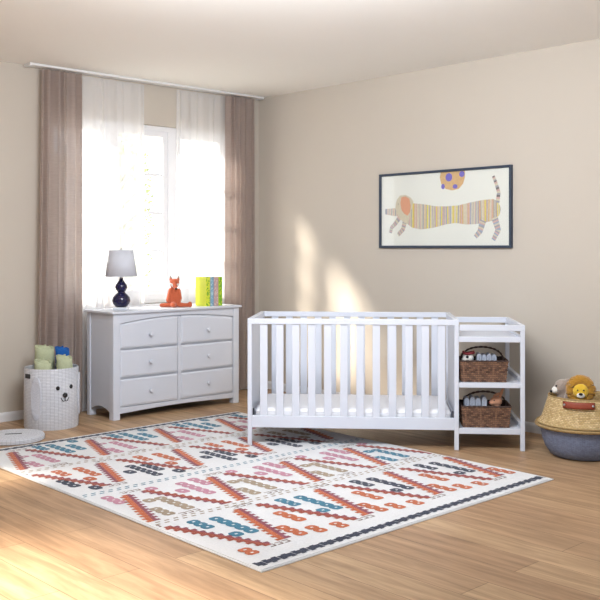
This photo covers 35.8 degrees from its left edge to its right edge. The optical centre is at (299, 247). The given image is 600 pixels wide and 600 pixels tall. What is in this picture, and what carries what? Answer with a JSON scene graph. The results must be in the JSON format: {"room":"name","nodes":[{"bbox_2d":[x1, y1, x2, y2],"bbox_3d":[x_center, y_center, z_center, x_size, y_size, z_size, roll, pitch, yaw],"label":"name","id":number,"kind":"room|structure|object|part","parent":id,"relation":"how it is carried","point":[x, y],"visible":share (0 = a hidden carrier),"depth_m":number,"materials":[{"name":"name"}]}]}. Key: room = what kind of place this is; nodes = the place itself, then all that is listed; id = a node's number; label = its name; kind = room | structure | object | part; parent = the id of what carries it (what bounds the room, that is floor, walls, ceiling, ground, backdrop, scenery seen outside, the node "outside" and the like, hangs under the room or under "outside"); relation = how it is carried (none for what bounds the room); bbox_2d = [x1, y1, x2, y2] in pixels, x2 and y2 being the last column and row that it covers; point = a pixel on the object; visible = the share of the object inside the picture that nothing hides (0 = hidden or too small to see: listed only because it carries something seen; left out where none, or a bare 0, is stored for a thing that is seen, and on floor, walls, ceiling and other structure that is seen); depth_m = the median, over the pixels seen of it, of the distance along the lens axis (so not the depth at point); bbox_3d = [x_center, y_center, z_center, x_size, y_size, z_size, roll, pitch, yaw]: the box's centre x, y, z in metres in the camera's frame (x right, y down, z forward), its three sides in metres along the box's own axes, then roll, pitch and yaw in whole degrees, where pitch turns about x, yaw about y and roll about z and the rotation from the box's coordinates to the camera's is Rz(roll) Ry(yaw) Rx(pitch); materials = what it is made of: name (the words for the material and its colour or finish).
{"room":"children's room","nodes":[
{"label":"children's room","id":0,"kind":"room"},
{"bbox_2d":[0,61,257,412],"bbox_3d":[-3.284,-0.050,6.661,8.108,2.860,0.222,0,0,-43],"label":"wall","id":1,"kind":"structure","parent":0,"point":[20,86],"depth_m":7.49,"materials":[{"name":"paint"}]},
{"bbox_2d":[0,388,247,421],"bbox_3d":[-3.281,1.343,6.503,7.894,0.074,0.014,0,0,-43],"label":"baseboard","id":2,"kind":"structure","parent":1,"relation":"attached to","point":[12,415],"depth_m":7.43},
{"bbox_2d":[144,125,175,306],"bbox_3d":[-1.413,-0.290,8.374,2.000,1.640,0.170,0,0,-43],"label":"window","id":3,"kind":"structure","parent":1,"relation":"in","point":[155,297],"depth_m":8.56,"materials":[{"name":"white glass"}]},
{"bbox_3d":[-1.382,0.515,8.341,2.000,0.030,0.080,0,0,-43],"label":"sill","id":4,"kind":"part","parent":3,"relation":"part of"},
{"bbox_2d":[0,389,599,599],"bbox_3d":[-0.390,1.440,3.397,8.400,0.120,8.700,0,0,-43],"label":"floor","id":5,"kind":"structure","parent":0,"point":[541,541],"depth_m":4.26,"materials":[{"name":"brown wood"}]},
{"bbox_2d":[0,429,44,445],"bbox_3d":[-2.065,1.359,6.700,0.438,0.043,0.438,0,0,0],"label":"lid","id":6,"kind":"object","parent":5,"relation":"on","point":[8,437],"visible":1,"depth_m":6.62,"materials":[{"name":"white wicker"}]},
{"bbox_2d":[24,363,79,430],"bbox_3d":[-1.925,1.149,7.216,0.424,0.462,0.422,0,0,0],"label":"hamper","id":7,"kind":"object","parent":5,"relation":"on","point":[51,397],"visible":0.95,"depth_m":7.04,"materials":[{"name":"white fabric"}]},
{"bbox_2d":[34,359,51,369],"bbox_3d":[-1.965,1.103,7.110,0.137,0.514,0.129,0,0,-18],"label":"rolled towel","id":8,"kind":"object","parent":7,"relation":"in","point":[40,364],"visible":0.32,"depth_m":7.07,"materials":[{"name":"fabric"}]},
{"bbox_2d":[34,344,54,368],"bbox_3d":[-1.999,1.058,7.278,0.156,0.604,0.147,0,0,-18],"label":"rolled towel","id":9,"kind":"object","parent":7,"relation":"in","point":[44,352],"visible":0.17,"depth_m":7.23,"materials":[{"name":"fabric"}]},
{"bbox_2d":[55,346,68,362],"bbox_3d":[-1.867,1.065,7.311,0.116,0.591,0.118,0,0,0],"label":"rolled towel","id":10,"kind":"object","parent":7,"relation":"in","point":[62,350],"visible":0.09,"depth_m":7.27,"materials":[{"name":"blue fabric"}]},
{"bbox_2d":[56,354,72,368],"bbox_3d":[-1.821,1.091,7.186,0.129,0.539,0.121,0,0,-18],"label":"rolled towel","id":11,"kind":"object","parent":7,"relation":"in","point":[63,361],"visible":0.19,"depth_m":7.14,"materials":[{"name":"fabric"}]},
{"bbox_2d":[84,304,241,420],"bbox_3d":[-1.149,0.945,8.001,1.337,0.870,0.448,0,0,-43],"label":"dresser","id":12,"kind":"object","parent":5,"relation":"on","point":[139,358],"visible":0.99,"depth_m":7.74,"materials":[{"name":"white paint"}]},
{"bbox_3d":[-1.728,0.955,7.713,0.062,0.850,0.045,0,0,-43],"label":"leg","id":13,"kind":"part","parent":12,"relation":"part of","materials":[{"name":"white paint"}]},
{"bbox_3d":[-1.621,0.930,7.577,0.014,0.800,0.298,0,0,-43],"label":"panel","id":14,"kind":"part","parent":12,"relation":"part of","materials":[{"name":"white paint"}]},
{"bbox_3d":[-1.486,0.955,7.458,0.062,0.850,0.062,0,0,-43],"label":"leg","id":15,"kind":"part","parent":12,"relation":"part of","materials":[{"name":"white paint"}]},
{"bbox_2d":[105,248,136,309],"bbox_3d":[-1.480,0.255,7.697,0.264,0.511,0.264,0,0,0],"label":"table lamp","id":16,"kind":"object","parent":12,"relation":"on","point":[120,263],"visible":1,"depth_m":7.62,"materials":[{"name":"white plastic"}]},
{"bbox_3d":[-1.480,0.127,7.697,0.262,0.217,0.262,0,0,0],"label":"lamp shade","id":17,"kind":"part","parent":16,"relation":"part of","materials":[{"name":"fabric"}]},
{"bbox_3d":[-1.480,0.234,7.697,0.264,0.004,0.264,0,0,0],"label":"shade trim","id":18,"kind":"part","parent":16,"relation":"part of","materials":[{"name":"white fabric"}]},
{"bbox_3d":[-1.244,1.167,7.665,0.564,0.220,0.026,0,0,-43],"label":"drawer","id":19,"kind":"part","parent":12,"relation":"part of","materials":[{"name":"white paint"}]},
{"bbox_3d":[-1.244,0.932,7.665,0.564,0.219,0.026,0,0,-43],"label":"drawer","id":20,"kind":"part","parent":12,"relation":"part of","materials":[{"name":"white paint"}]},
{"bbox_3d":[-1.244,0.690,7.665,0.564,0.236,0.026,0,0,-43],"label":"drawer","id":21,"kind":"part","parent":12,"relation":"part of","materials":[{"name":"white paint"}]},
{"bbox_2d":[160,276,191,306],"bbox_3d":[-1.063,0.372,7.976,0.278,0.276,0.134,0,0,-4],"label":"toy","id":22,"kind":"object","parent":12,"relation":"on","point":[174,297],"visible":1,"depth_m":7.96,"materials":[{"name":"orange fabric"}]},
{"bbox_3d":[-1.027,0.931,7.871,1.173,0.802,0.022,0,0,-43],"label":"frame","id":23,"kind":"part","parent":12,"relation":"part of","materials":[{"name":"white paint"}]},
{"bbox_2d":[196,277,209,305],"bbox_3d":[-0.857,0.382,8.199,0.044,0.256,0.152,0,0,-44],"label":"picture book","id":24,"kind":"object","parent":12,"relation":"on","point":[202,283],"visible":1,"depth_m":8.16,"materials":[{"name":"paper"}]},
{"bbox_3d":[-0.809,0.690,8.077,0.564,0.236,0.026,0,0,-43],"label":"drawer","id":25,"kind":"part","parent":12,"relation":"part of","materials":[{"name":"white paint"}]},
{"bbox_3d":[-0.809,1.167,8.077,0.564,0.220,0.026,0,0,-43],"label":"drawer","id":26,"kind":"part","parent":12,"relation":"part of","materials":[{"name":"white paint"}]},
{"bbox_3d":[-0.809,0.932,8.077,0.564,0.219,0.026,0,0,-43],"label":"drawer","id":27,"kind":"part","parent":12,"relation":"part of","materials":[{"name":"white paint"}]},
{"bbox_2d":[203,276,213,305],"bbox_3d":[-0.825,0.382,8.229,0.036,0.256,0.152,0,0,-43],"label":"picture book","id":28,"kind":"object","parent":12,"relation":"on","point":[211,278],"visible":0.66,"depth_m":8.18,"materials":[{"name":"paper"}]},
{"bbox_2d":[204,276,217,305],"bbox_3d":[-0.792,0.382,8.261,0.048,0.256,0.152,0,0,-43],"label":"picture book","id":29,"kind":"object","parent":12,"relation":"on","point":[215,278],"visible":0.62,"depth_m":8.21,"materials":[{"name":"paper"}]},
{"bbox_2d":[212,276,221,305],"bbox_3d":[-0.757,0.382,8.294,0.040,0.256,0.152,0,0,-43],"label":"picture book","id":30,"kind":"object","parent":12,"relation":"on","point":[219,278],"visible":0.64,"depth_m":8.24,"materials":[{"name":"paper"}]},
{"bbox_3d":[-0.590,0.955,8.308,0.062,0.850,0.062,0,0,-43],"label":"leg","id":31,"kind":"part","parent":12,"relation":"part of","materials":[{"name":"white paint"}]},
{"bbox_2d":[0,412,553,572],"bbox_3d":[-0.346,1.374,5.877,2.330,0.011,3.097,0,0,-42],"label":"area rug","id":32,"kind":"object","parent":5,"relation":"on","point":[291,495],"visible":0.98,"depth_m":5.47,"materials":[{"name":"fabric"}]},
{"bbox_2d":[248,311,524,450],"bbox_3d":[0.611,0.935,6.762,1.899,0.890,0.764,0,0,5],"label":"crib","id":33,"kind":"object","parent":32,"relation":"on","point":[296,329],"visible":0.88,"depth_m":6.43,"materials":[{"name":"white paint"}]},
{"bbox_3d":[-0.348,0.948,6.473,0.030,0.840,0.030,0,0,5],"label":"leg","id":34,"kind":"part","parent":33,"relation":"part of","materials":[{"name":"white paint"}]},
{"bbox_3d":[-0.318,0.509,6.837,0.034,0.038,0.696,0,0,5],"label":"rail","id":35,"kind":"part","parent":33,"relation":"part of","materials":[{"name":"white paint"}]},
{"bbox_3d":[-0.322,0.845,6.837,0.016,0.635,0.700,0,0,5],"label":"panel","id":36,"kind":"part","parent":33,"relation":"part of","materials":[{"name":"white paint"}]},
{"bbox_3d":[0.361,1.204,6.416,1.393,0.083,0.024,0,0,5],"label":"rail","id":37,"kind":"part","parent":33,"relation":"part of","materials":[{"name":"white paint"}]},
{"bbox_2d":[256,393,450,417],"bbox_3d":[0.390,1.165,6.780,1.361,0.098,0.672,0,0,5],"label":"mattress","id":38,"kind":"object","parent":33,"relation":"on","point":[368,399],"visible":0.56,"depth_m":6.59,"materials":[{"name":"fabric"}]},
{"bbox_3d":[0.361,0.509,6.416,1.453,0.038,0.034,0,0,5],"label":"rail","id":39,"kind":"part","parent":33,"relation":"part of","materials":[{"name":"white paint"}]},
{"bbox_3d":[0.419,0.509,7.143,1.453,0.038,0.034,0,0,5],"label":"rail","id":40,"kind":"part","parent":33,"relation":"part of","materials":[{"name":"white paint"}]},
{"bbox_3d":[1.129,0.954,7.086,0.030,0.852,0.030,0,0,5],"label":"leg","id":41,"kind":"part","parent":33,"relation":"part of","materials":[{"name":"white paint"}]},
{"bbox_3d":[1.102,0.845,6.722,0.016,0.635,0.700,0,0,5],"label":"panel","id":42,"kind":"part","parent":33,"relation":"part of","materials":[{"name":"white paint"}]},
{"bbox_3d":[1.098,0.509,6.723,0.034,0.038,0.696,0,0,5],"label":"rail","id":43,"kind":"part","parent":33,"relation":"part of","materials":[{"name":"white paint"}]},
{"bbox_3d":[1.070,0.954,6.359,0.030,0.852,0.030,0,0,5],"label":"leg","id":44,"kind":"part","parent":33,"relation":"part of","materials":[{"name":"white paint"}]},
{"bbox_3d":[1.367,0.544,7.070,0.440,0.041,0.027,0,0,5],"label":"changer rail","id":45,"kind":"part","parent":33,"relation":"part of","materials":[{"name":"white paint"}]},
{"bbox_2d":[459,346,508,381],"bbox_3d":[1.268,0.800,6.486,0.341,0.238,0.275,0,0,5],"label":"wicker basket","id":46,"kind":"object","parent":33,"relation":"on","point":[474,370],"visible":0.81,"depth_m":6.36,"materials":[{"name":"brown wicker"}]},
{"bbox_2d":[462,350,474,359],"bbox_3d":[1.171,0.810,6.476,0.094,0.195,0.088,0,0,5],"label":"toy","id":47,"kind":"object","parent":46,"relation":"in","point":[468,355],"visible":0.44,"depth_m":6.45,"materials":[{"name":"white fabric"}]},
{"bbox_2d":[476,352,481,360],"bbox_3d":[1.244,0.821,6.480,0.030,0.178,0.100,0,0,5],"label":"folded cloth","id":48,"kind":"object","parent":46,"relation":"in","point":[478,355],"visible":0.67,"depth_m":6.43,"materials":[{"name":"white fabric"}]},
{"bbox_3d":[1.268,0.741,6.486,0.312,0.119,0.016,0,0,5],"label":"handle","id":49,"kind":"part","parent":46,"relation":"part of","materials":[{"name":"wicker"}]},
{"bbox_2d":[481,353,486,360],"bbox_3d":[1.278,0.823,6.477,0.030,0.174,0.100,0,0,5],"label":"folded cloth","id":50,"kind":"object","parent":46,"relation":"in","point":[483,355],"visible":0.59,"depth_m":6.43,"materials":[{"name":"white fabric"}]},
{"bbox_2d":[486,352,491,360],"bbox_3d":[1.312,0.821,6.475,0.030,0.178,0.100,0,0,5],"label":"folded cloth","id":51,"kind":"object","parent":46,"relation":"in","point":[488,355],"visible":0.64,"depth_m":6.43,"materials":[{"name":"white fabric"}]},
{"bbox_2d":[491,353,496,360],"bbox_3d":[1.346,0.823,6.472,0.030,0.174,0.100,0,0,5],"label":"folded cloth","id":52,"kind":"object","parent":46,"relation":"in","point":[493,355],"visible":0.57,"depth_m":6.42,"materials":[{"name":"white fabric"}]},
{"bbox_2d":[459,390,511,427],"bbox_3d":[1.284,1.111,6.485,0.349,0.238,0.275,0,0,5],"label":"wicker basket","id":53,"kind":"object","parent":33,"relation":"on","point":[489,416],"visible":0.91,"depth_m":6.36,"materials":[{"name":"brown wicker"}]},
{"bbox_2d":[463,395,468,405],"bbox_3d":[1.159,1.128,6.487,0.034,0.186,0.100,0,0,5],"label":"folded cloth","id":54,"kind":"object","parent":53,"relation":"in","point":[466,399],"visible":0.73,"depth_m":6.44,"materials":[{"name":"grey fabric"}]},
{"bbox_2d":[469,395,474,405],"bbox_3d":[1.198,1.125,6.484,0.034,0.192,0.100,0,0,5],"label":"folded cloth","id":55,"kind":"object","parent":53,"relation":"in","point":[471,397],"visible":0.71,"depth_m":6.43,"materials":[{"name":"grey fabric"}]},
{"bbox_2d":[474,395,480,405],"bbox_3d":[1.236,1.128,6.481,0.034,0.186,0.100,0,0,5],"label":"folded cloth","id":56,"kind":"object","parent":53,"relation":"in","point":[477,399],"visible":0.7,"depth_m":6.43,"materials":[{"name":"grey fabric"}]},
{"bbox_2d":[480,395,486,405],"bbox_3d":[1.278,1.125,6.477,0.034,0.192,0.100,0,0,5],"label":"folded cloth","id":57,"kind":"object","parent":53,"relation":"in","point":[483,399],"visible":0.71,"depth_m":6.43,"materials":[{"name":"grey fabric"}]},
{"bbox_3d":[1.284,1.052,6.485,0.320,0.119,0.016,0,0,5],"label":"handle","id":58,"kind":"part","parent":53,"relation":"part of","materials":[{"name":"wicker"}]},
{"bbox_2d":[489,388,503,405],"bbox_3d":[1.361,1.095,6.458,0.107,0.251,0.079,0,0,5],"label":"toy","id":59,"kind":"object","parent":53,"relation":"in","point":[494,401],"visible":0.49,"depth_m":6.43,"materials":[{"name":"brown fabric"}]},
{"bbox_2d":[459,410,519,434],"bbox_3d":[1.334,1.234,6.704,0.440,0.068,0.756,0,0,5],"label":"shelf","id":60,"kind":"object","parent":33,"relation":"attached to","point":[514,429],"depth_m":6.34,"materials":[{"name":"white paint"}]},
{"bbox_2d":[459,366,519,387],"bbox_3d":[1.334,0.921,6.704,0.440,0.064,0.756,0,0,5],"label":"shelf","id":61,"kind":"object","parent":33,"relation":"attached to","point":[513,378],"depth_m":6.34,"materials":[{"name":"white paint"}]},
{"bbox_2d":[459,331,519,342],"bbox_3d":[1.334,0.623,6.704,0.440,0.038,0.752,0,0,5],"label":"changing pad","id":62,"kind":"object","parent":33,"relation":"on","point":[464,336],"depth_m":6.35,"materials":[{"name":"white fabric"}]},
{"bbox_3d":[1.308,0.544,6.337,0.440,0.041,0.027,0,0,5],"label":"changer rail","id":63,"kind":"part","parent":33,"relation":"part of","materials":[{"name":"white paint"}]},
{"bbox_3d":[1.571,0.973,7.051,0.030,0.815,0.030,0,0,5],"label":"leg","id":64,"kind":"part","parent":33,"relation":"part of","materials":[{"name":"white paint"}]},
{"bbox_3d":[1.544,0.544,6.687,0.028,0.041,0.707,0,0,5],"label":"changer rail","id":65,"kind":"part","parent":33,"relation":"part of","materials":[{"name":"white paint"}]},
{"bbox_3d":[1.513,0.973,6.323,0.030,0.815,0.030,0,0,5],"label":"leg","id":66,"kind":"part","parent":33,"relation":"part of","materials":[{"name":"white paint"}]},
{"bbox_2d":[535,391,599,460],"bbox_3d":[1.880,1.177,6.190,0.620,0.401,0.620,0,0,0],"label":"basket","id":67,"kind":"object","parent":5,"relation":"on","point":[570,428],"visible":0.94,"depth_m":5.98,"materials":[{"name":"woven seagrass"},{"name":"blue-grey dyed seagrass"}]},
{"bbox_2d":[550,378,568,398],"bbox_3d":[1.748,1.107,6.222,0.132,0.471,0.111,0,0,28],"label":"toy","id":68,"kind":"object","parent":67,"relation":"in","point":[559,388],"visible":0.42,"depth_m":6.19,"materials":[{"name":"grey fabric"}]},
{"bbox_3d":[1.788,1.012,5.970,0.203,0.043,0.044,0,0,23],"label":"handle","id":69,"kind":"part","parent":67,"relation":"part of","materials":[{"name":"brown leather"}]},
{"bbox_2d":[566,375,595,399],"bbox_3d":[1.856,1.086,6.143,0.187,0.499,0.152,0,0,-17],"label":"toy","id":70,"kind":"object","parent":67,"relation":"in","point":[580,387],"visible":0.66,"depth_m":6.10,"materials":[{"name":"yellow fabric"}]},
{"bbox_2d":[0,0,599,97],"bbox_3d":[-0.567,-1.540,4.746,6.800,0.120,6.500,0,0,-43],"label":"ceiling","id":71,"kind":"structure","parent":0,"point":[262,48],"depth_m":6.51,"materials":[{"name":"paint"}]},
{"bbox_2d":[24,62,263,100],"bbox_3d":[-1.288,-1.468,8.300,2.476,0.024,0.107,0,0,-43],"label":"track","id":72,"kind":"object","parent":71,"relation":"attached to","point":[30,64],"visible":1,"depth_m":8.16,"materials":[{"name":"white metal"}]},
{"bbox_2d":[38,68,82,410],"bbox_3d":[-1.968,-0.045,7.641,0.443,2.810,0.080,0,0,-43],"label":"linen curtain","id":73,"kind":"object","parent":72,"relation":"hanging from","point":[60,244],"visible":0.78,"depth_m":7.64,"materials":[{"name":"brown fabric"}]},
{"bbox_2d":[82,76,143,408],"bbox_3d":[-1.692,-0.045,7.971,0.868,2.810,0.026,0,0,-43],"label":"sheer curtain","id":74,"kind":"object","parent":72,"relation":"hanging from","point":[112,111],"visible":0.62,"depth_m":8.01,"materials":[{"name":"white fabric"}]},
{"bbox_2d":[175,90,224,303],"bbox_3d":[-0.859,-0.045,8.761,0.810,2.810,0.026,0,0,-44],"label":"sheer curtain","id":75,"kind":"object","parent":72,"relation":"hanging from","point":[200,117],"visible":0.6,"depth_m":8.68,"materials":[{"name":"white fabric"}]},
{"bbox_2d":[224,96,254,388],"bbox_3d":[-0.583,-0.045,8.953,0.356,2.810,0.060,0,0,-44],"label":"linen curtain","id":76,"kind":"object","parent":72,"relation":"hanging from","point":[239,240],"visible":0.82,"depth_m":8.95,"materials":[{"name":"brown fabric"}]},
{"bbox_2d":[258,38,599,422],"bbox_3d":[2.257,-0.050,6.528,0.151,2.860,7.600,0,0,-43],"label":"wall","id":77,"kind":"structure","parent":0,"point":[323,153],"depth_m":7.53,"materials":[{"name":"paint"}]},
{"bbox_2d":[268,381,540,433],"bbox_3d":[2.198,1.343,6.471,0.014,0.074,7.600,0,0,-43],"label":"baseboard","id":78,"kind":"structure","parent":77,"relation":"attached to","point":[531,427],"depth_m":6.97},
{"bbox_2d":[379,165,512,247],"bbox_3d":[1.152,-0.318,7.564,0.029,0.635,1.341,0,0,-44],"label":"framed picture","id":79,"kind":"object","parent":77,"relation":"attached to","point":[472,207],"visible":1,"depth_m":7.52,"materials":[{"name":"paper"}]},
{"label":"outside","id":80,"kind":"structure","parent":0,"visible":0},
{"bbox_2d":[144,262,159,288],"bbox_3d":[-33.617,1.780,40.313,120.000,0.200,90.000,0,0,-43],"label":"ground","id":81,"kind":"structure","parent":80,"point":[154,275],"depth_m":56.81,"materials":[{"name":"white"}]},
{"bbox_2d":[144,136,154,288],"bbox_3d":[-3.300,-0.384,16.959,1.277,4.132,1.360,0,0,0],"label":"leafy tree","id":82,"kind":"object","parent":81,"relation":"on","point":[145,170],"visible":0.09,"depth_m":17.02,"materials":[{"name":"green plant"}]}
]}

